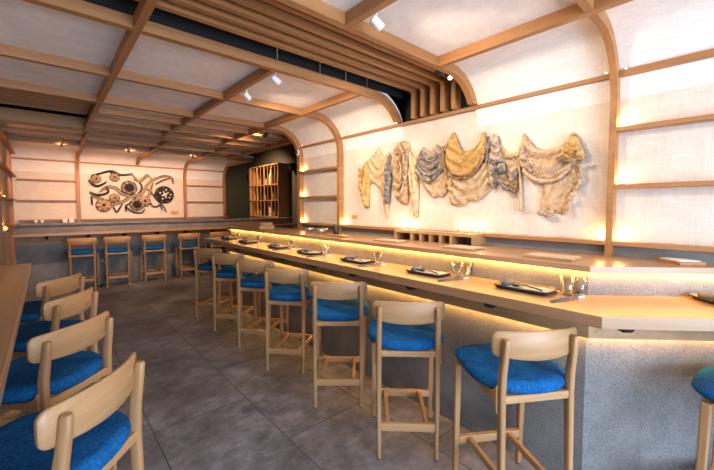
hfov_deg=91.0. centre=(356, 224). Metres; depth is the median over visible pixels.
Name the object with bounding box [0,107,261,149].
ceiling beam
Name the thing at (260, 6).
ceiling slat
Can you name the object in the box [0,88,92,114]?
ceiling panel
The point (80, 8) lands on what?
rib
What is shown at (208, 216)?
wall shelf
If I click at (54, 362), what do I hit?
counter stool
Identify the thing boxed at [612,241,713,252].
wall shelf
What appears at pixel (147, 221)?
bar ledge
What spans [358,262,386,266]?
chopsticks
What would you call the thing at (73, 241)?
counter stool
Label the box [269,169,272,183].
bottle
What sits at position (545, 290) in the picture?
napkin
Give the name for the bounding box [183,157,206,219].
wall post
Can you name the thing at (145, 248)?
counter stool
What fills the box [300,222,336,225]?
wall shelf
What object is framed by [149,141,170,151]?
ceiling beam
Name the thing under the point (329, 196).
wall shelf
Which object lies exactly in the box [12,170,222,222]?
wall
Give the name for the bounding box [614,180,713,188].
wall shelf
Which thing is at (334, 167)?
wall shelf
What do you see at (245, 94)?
spotlight
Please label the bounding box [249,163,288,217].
tall cabinet
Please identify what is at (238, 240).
plate
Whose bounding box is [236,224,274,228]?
wooden box
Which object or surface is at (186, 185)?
wall shelf
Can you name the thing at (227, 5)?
ceiling slat
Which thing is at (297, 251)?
plate
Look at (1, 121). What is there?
ceiling beam
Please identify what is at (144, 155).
ceiling beam
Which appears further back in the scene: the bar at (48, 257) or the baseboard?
the bar at (48, 257)
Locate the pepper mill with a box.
[333,225,338,233]
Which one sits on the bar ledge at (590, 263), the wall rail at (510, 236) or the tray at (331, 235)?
the tray at (331, 235)
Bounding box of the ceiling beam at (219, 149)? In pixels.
[202,147,230,156]
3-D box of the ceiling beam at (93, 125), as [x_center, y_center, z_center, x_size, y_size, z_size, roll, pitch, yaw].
[-2.250,-1.179,4.737,2.180,0.060,0.044,-3,4,-41]
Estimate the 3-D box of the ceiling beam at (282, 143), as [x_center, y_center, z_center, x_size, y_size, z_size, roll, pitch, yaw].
[-1.523,-1.234,5.596,0.050,0.120,2.765,-3,4,-41]
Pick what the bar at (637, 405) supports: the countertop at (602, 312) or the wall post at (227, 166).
the countertop at (602, 312)
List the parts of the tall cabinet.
panel, panel, panel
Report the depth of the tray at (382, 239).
2.75 m
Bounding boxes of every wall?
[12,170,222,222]
[225,155,250,218]
[251,82,713,246]
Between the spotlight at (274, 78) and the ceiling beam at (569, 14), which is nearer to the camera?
the ceiling beam at (569, 14)
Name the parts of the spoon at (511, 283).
handle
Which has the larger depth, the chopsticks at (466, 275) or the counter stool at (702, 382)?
the chopsticks at (466, 275)
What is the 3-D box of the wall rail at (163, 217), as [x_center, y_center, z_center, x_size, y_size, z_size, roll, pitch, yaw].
[-4.402,-0.129,7.023,1.758,0.022,0.050,-3,4,-41]
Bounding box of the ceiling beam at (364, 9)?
[345,0,396,26]
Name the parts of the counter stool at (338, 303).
leg, leg, foot rail, rail, foot rail, backrest, seat, foot rail, foot rail, leg, rail, leg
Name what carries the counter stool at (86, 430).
on the floor
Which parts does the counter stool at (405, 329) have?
leg, leg, foot rail, foot rail, seat, rail, foot rail, backrest, foot rail, leg, leg, rail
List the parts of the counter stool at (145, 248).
leg, leg, foot rail, seat, backrest, rail, foot rail, leg, leg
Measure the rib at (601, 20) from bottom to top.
1.387 m
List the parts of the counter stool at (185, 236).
leg, leg, seat, foot rail, backrest, leg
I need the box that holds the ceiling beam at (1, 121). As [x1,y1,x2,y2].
[0,120,257,150]
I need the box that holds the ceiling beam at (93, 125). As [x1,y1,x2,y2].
[89,123,264,148]
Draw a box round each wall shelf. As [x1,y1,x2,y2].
[17,178,75,181]
[18,200,76,201]
[19,219,77,221]
[186,185,222,186]
[187,201,223,202]
[187,216,223,217]
[299,166,336,173]
[300,195,336,198]
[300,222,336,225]
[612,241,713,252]
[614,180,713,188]
[616,114,713,132]
[619,48,713,77]
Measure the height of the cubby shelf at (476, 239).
0.084 m
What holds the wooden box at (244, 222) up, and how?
on the wooden box at (237, 225)
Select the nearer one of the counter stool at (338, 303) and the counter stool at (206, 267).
the counter stool at (338, 303)
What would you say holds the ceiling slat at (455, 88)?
attached to the ceiling
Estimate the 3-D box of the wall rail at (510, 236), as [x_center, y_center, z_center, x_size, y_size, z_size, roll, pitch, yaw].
[0.632,0.054,2.926,0.065,0.024,2.421,-3,4,-41]
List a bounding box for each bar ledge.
[17,217,291,225]
[227,226,713,273]
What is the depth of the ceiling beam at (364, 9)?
1.64 m
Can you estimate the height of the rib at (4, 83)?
2.360 m
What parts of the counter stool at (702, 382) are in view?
seat, leg, leg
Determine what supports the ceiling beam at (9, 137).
attached to the ceiling
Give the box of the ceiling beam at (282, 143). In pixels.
[227,140,291,159]
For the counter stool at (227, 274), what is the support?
on the floor
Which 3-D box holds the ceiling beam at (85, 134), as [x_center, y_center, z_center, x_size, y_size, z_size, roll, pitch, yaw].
[-3.664,-1.177,4.721,0.040,0.063,1.240,-3,4,-41]
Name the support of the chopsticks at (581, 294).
on the countertop at (602, 312)
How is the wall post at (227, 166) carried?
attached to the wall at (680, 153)
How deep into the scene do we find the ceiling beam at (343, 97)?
3.42 m
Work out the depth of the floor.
2.47 m
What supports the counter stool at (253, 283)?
on the floor
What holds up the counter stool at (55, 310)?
on the floor
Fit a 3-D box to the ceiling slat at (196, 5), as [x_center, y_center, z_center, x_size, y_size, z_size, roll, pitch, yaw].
[-0.544,-1.008,1.946,3.050,0.310,0.036,-3,4,-41]
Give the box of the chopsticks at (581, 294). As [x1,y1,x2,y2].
[550,293,585,301]
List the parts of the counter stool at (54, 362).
rail, leg, seat, backrest, rail, leg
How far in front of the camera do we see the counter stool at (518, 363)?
1.51 m
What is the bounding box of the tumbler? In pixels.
[559,276,574,295]
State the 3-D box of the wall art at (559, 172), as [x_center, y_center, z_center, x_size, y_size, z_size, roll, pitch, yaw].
[0.666,-0.388,2.834,0.097,0.710,2.040,-3,4,-41]
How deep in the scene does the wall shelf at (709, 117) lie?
1.79 m
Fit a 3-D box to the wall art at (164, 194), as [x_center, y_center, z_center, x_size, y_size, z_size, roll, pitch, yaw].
[-4.408,-0.642,6.953,1.452,0.839,0.133,-3,4,-41]
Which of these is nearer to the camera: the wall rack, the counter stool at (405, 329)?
the counter stool at (405, 329)
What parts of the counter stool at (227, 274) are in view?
leg, rail, foot rail, backrest, foot rail, leg, seat, leg, foot rail, foot rail, leg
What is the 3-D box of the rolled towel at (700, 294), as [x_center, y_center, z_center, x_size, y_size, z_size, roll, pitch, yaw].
[1.582,0.325,1.566,0.034,0.028,0.100,0,3,-2]
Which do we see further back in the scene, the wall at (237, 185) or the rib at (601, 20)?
the wall at (237, 185)
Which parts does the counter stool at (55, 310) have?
foot rail, foot rail, rail, seat, leg, backrest, leg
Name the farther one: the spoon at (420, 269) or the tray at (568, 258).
the spoon at (420, 269)
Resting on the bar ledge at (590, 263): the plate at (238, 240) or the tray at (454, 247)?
the tray at (454, 247)
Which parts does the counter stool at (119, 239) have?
leg, backrest, rail, seat, foot rail, foot rail, leg, leg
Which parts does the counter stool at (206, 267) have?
leg, rail, foot rail, backrest, foot rail, leg, seat, leg, foot rail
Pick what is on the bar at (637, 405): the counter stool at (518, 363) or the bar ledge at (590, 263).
the bar ledge at (590, 263)
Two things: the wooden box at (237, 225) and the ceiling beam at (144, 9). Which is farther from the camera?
the wooden box at (237, 225)
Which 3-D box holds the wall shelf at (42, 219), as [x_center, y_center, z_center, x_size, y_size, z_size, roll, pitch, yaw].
[-5.386,-0.085,6.147,0.774,0.026,0.060,-3,4,-41]
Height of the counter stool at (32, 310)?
0.887 m
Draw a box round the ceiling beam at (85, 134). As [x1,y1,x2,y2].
[79,132,90,145]
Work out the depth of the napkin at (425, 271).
2.21 m
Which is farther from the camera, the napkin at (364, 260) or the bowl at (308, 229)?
the bowl at (308, 229)
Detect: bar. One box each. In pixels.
[15,219,290,292]
[226,229,713,469]
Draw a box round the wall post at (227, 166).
[222,161,248,218]
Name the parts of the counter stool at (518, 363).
leg, rail, foot rail, foot rail, leg, seat, leg, foot rail, backrest, rail, leg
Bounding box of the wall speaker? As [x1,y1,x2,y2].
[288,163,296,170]
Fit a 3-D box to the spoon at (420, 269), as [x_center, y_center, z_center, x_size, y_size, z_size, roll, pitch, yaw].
[0.447,0.289,2.212,0.043,0.017,0.181,-2,3,-29]
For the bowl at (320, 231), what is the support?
on the bar ledge at (590, 263)
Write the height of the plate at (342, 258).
0.021 m
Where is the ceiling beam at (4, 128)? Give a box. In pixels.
[0,126,240,154]
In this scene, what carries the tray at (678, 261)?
on the bar ledge at (590, 263)
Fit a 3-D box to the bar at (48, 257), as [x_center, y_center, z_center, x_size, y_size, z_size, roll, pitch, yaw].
[-3.617,0.481,7.156,5.280,1.090,0.380,-3,4,-41]
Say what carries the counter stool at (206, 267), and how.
on the floor
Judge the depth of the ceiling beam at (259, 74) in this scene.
2.88 m
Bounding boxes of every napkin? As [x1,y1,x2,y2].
[347,258,370,262]
[416,270,446,275]
[508,285,554,292]
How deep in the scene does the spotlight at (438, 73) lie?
2.38 m
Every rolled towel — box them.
[411,266,422,270]
[501,279,513,285]
[697,292,713,300]
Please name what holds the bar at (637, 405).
on the floor
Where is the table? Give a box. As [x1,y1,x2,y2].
[0,263,31,405]
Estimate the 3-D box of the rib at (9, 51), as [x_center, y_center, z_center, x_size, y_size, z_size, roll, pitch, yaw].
[-1.310,-0.415,2.829,3.070,1.387,0.045,-3,4,-41]
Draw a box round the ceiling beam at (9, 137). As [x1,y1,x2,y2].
[5,134,252,161]
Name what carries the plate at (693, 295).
on the countertop at (602, 312)
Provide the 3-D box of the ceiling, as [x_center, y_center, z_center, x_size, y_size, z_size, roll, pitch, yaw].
[-1.092,-1.406,4.374,5.750,1.150,13.300,-3,4,-41]
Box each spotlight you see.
[242,89,251,100]
[270,72,280,85]
[369,13,384,31]
[435,70,442,76]
[444,73,452,80]
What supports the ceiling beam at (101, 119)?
attached to the ceiling
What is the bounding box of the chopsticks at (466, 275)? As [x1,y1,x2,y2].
[437,275,469,281]
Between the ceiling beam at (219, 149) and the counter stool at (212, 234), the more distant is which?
the counter stool at (212, 234)
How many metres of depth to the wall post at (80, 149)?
6.37 m
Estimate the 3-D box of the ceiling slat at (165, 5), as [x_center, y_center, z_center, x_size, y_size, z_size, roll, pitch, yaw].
[-0.610,-1.012,2.020,3.050,0.310,0.036,-3,4,-41]
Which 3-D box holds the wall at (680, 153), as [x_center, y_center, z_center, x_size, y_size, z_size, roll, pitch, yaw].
[0.036,-0.442,5.558,2.560,3.100,13.100,-3,4,-41]
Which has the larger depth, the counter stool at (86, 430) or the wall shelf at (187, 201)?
the wall shelf at (187, 201)
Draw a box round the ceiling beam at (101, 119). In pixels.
[93,116,278,144]
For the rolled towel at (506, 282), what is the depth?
1.85 m
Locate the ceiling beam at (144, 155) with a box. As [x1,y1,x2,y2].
[136,153,153,164]
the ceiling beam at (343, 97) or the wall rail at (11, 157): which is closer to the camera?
the ceiling beam at (343, 97)
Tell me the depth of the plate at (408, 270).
2.21 m
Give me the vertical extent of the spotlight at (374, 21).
0.115 m
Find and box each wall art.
[88,170,173,213]
[358,131,585,218]
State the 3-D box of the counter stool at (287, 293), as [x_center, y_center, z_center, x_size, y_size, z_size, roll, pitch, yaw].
[-0.567,0.793,3.140,0.444,0.887,0.461,1,3,10]
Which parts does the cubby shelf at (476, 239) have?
panel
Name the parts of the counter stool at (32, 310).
rail, seat, leg, backrest, leg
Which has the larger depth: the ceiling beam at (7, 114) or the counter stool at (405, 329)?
the ceiling beam at (7, 114)
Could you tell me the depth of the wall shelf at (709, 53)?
1.78 m
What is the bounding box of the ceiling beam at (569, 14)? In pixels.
[438,0,632,67]
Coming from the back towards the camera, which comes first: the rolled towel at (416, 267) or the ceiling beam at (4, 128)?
the ceiling beam at (4, 128)
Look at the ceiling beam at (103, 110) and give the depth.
3.82 m
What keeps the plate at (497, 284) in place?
on the countertop at (602, 312)
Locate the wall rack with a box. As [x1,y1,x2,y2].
[0,127,18,265]
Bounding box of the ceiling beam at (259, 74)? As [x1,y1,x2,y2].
[158,68,274,138]
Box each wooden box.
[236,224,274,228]
[243,221,272,225]
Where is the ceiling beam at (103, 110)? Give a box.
[98,107,289,140]
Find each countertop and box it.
[14,223,296,237]
[204,237,713,330]
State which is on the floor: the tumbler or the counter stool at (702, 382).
the counter stool at (702, 382)
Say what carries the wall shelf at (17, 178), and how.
attached to the wall at (22, 189)
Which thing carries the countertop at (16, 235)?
on the bar at (48, 257)
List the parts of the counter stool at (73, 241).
leg, backrest, rail, seat, leg, leg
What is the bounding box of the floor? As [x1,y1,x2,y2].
[0,273,535,469]
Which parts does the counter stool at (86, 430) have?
leg, seat, backrest, rail, leg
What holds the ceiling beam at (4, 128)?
attached to the ceiling
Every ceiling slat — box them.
[135,0,419,119]
[166,0,429,116]
[198,0,439,114]
[230,0,449,112]
[261,0,460,109]
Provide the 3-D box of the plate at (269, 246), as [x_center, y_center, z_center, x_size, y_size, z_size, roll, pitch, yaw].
[-0.819,0.225,3.659,0.163,0.021,0.275,-2,4,-40]
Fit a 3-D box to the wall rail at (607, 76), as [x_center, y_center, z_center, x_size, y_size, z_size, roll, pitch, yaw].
[0.379,-0.901,3.181,0.040,0.027,3.213,-3,4,-41]
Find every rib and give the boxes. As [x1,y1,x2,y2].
[0,43,343,231]
[0,78,303,228]
[22,0,401,122]
[276,0,477,105]
[574,0,619,255]
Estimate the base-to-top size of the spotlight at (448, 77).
0.118 m
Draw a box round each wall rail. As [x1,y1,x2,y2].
[11,157,223,171]
[81,217,184,219]
[301,74,609,148]
[339,225,604,244]
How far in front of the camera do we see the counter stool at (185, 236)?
6.83 m
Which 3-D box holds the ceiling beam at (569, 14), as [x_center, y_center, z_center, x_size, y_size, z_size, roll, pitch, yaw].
[1.751,-0.976,0.883,0.040,0.063,3.677,-3,4,-41]
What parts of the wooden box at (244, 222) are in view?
lid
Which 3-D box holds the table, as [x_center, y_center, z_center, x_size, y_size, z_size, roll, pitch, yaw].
[-1.269,0.866,0.934,0.535,0.973,4.210,-3,4,-41]
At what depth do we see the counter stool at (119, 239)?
6.08 m
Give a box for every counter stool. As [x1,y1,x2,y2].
[0,287,99,425]
[0,311,116,469]
[0,352,144,469]
[19,273,85,350]
[66,238,99,292]
[103,236,132,288]
[140,234,166,283]
[175,233,200,278]
[193,248,236,319]
[205,231,228,262]
[211,253,260,333]
[235,259,288,348]
[263,268,320,374]
[309,281,368,408]
[368,300,444,460]
[452,326,578,469]
[691,366,713,469]
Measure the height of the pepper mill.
0.095 m
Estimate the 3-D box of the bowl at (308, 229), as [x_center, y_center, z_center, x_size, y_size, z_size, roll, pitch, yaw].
[-0.516,0.054,3.851,0.110,0.050,0.110,-3,4,-41]
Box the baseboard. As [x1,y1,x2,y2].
[303,224,713,263]
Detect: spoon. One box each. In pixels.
[418,268,437,273]
[510,282,542,290]
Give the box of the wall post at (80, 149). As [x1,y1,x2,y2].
[75,147,84,221]
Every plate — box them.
[238,240,258,243]
[266,244,290,248]
[296,249,324,254]
[340,256,375,263]
[405,267,451,277]
[494,280,557,295]
[688,293,713,304]
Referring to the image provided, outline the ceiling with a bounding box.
[0,0,713,180]
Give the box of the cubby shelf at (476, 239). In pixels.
[394,229,485,245]
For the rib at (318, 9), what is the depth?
1.93 m
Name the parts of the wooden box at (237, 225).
lid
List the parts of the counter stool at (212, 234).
backrest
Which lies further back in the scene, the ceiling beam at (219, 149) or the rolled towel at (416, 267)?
the ceiling beam at (219, 149)
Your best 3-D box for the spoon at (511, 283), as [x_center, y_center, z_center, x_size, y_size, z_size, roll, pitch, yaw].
[0.857,0.311,1.780,0.043,0.017,0.181,-2,3,-28]
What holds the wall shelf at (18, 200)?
attached to the wall at (22, 189)
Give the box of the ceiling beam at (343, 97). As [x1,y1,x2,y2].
[218,92,359,145]
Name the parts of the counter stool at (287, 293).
leg, leg, foot rail, rail, foot rail, backrest, seat, foot rail, leg, foot rail, rail, leg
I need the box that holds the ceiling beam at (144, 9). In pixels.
[84,0,158,130]
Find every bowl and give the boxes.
[305,227,314,231]
[317,229,325,233]
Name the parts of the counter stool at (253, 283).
leg, rail, foot rail, foot rail, backrest, leg, seat, leg, foot rail, foot rail, leg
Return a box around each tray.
[323,234,348,237]
[373,238,407,243]
[441,244,484,250]
[522,252,581,261]
[656,257,705,265]
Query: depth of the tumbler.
1.69 m

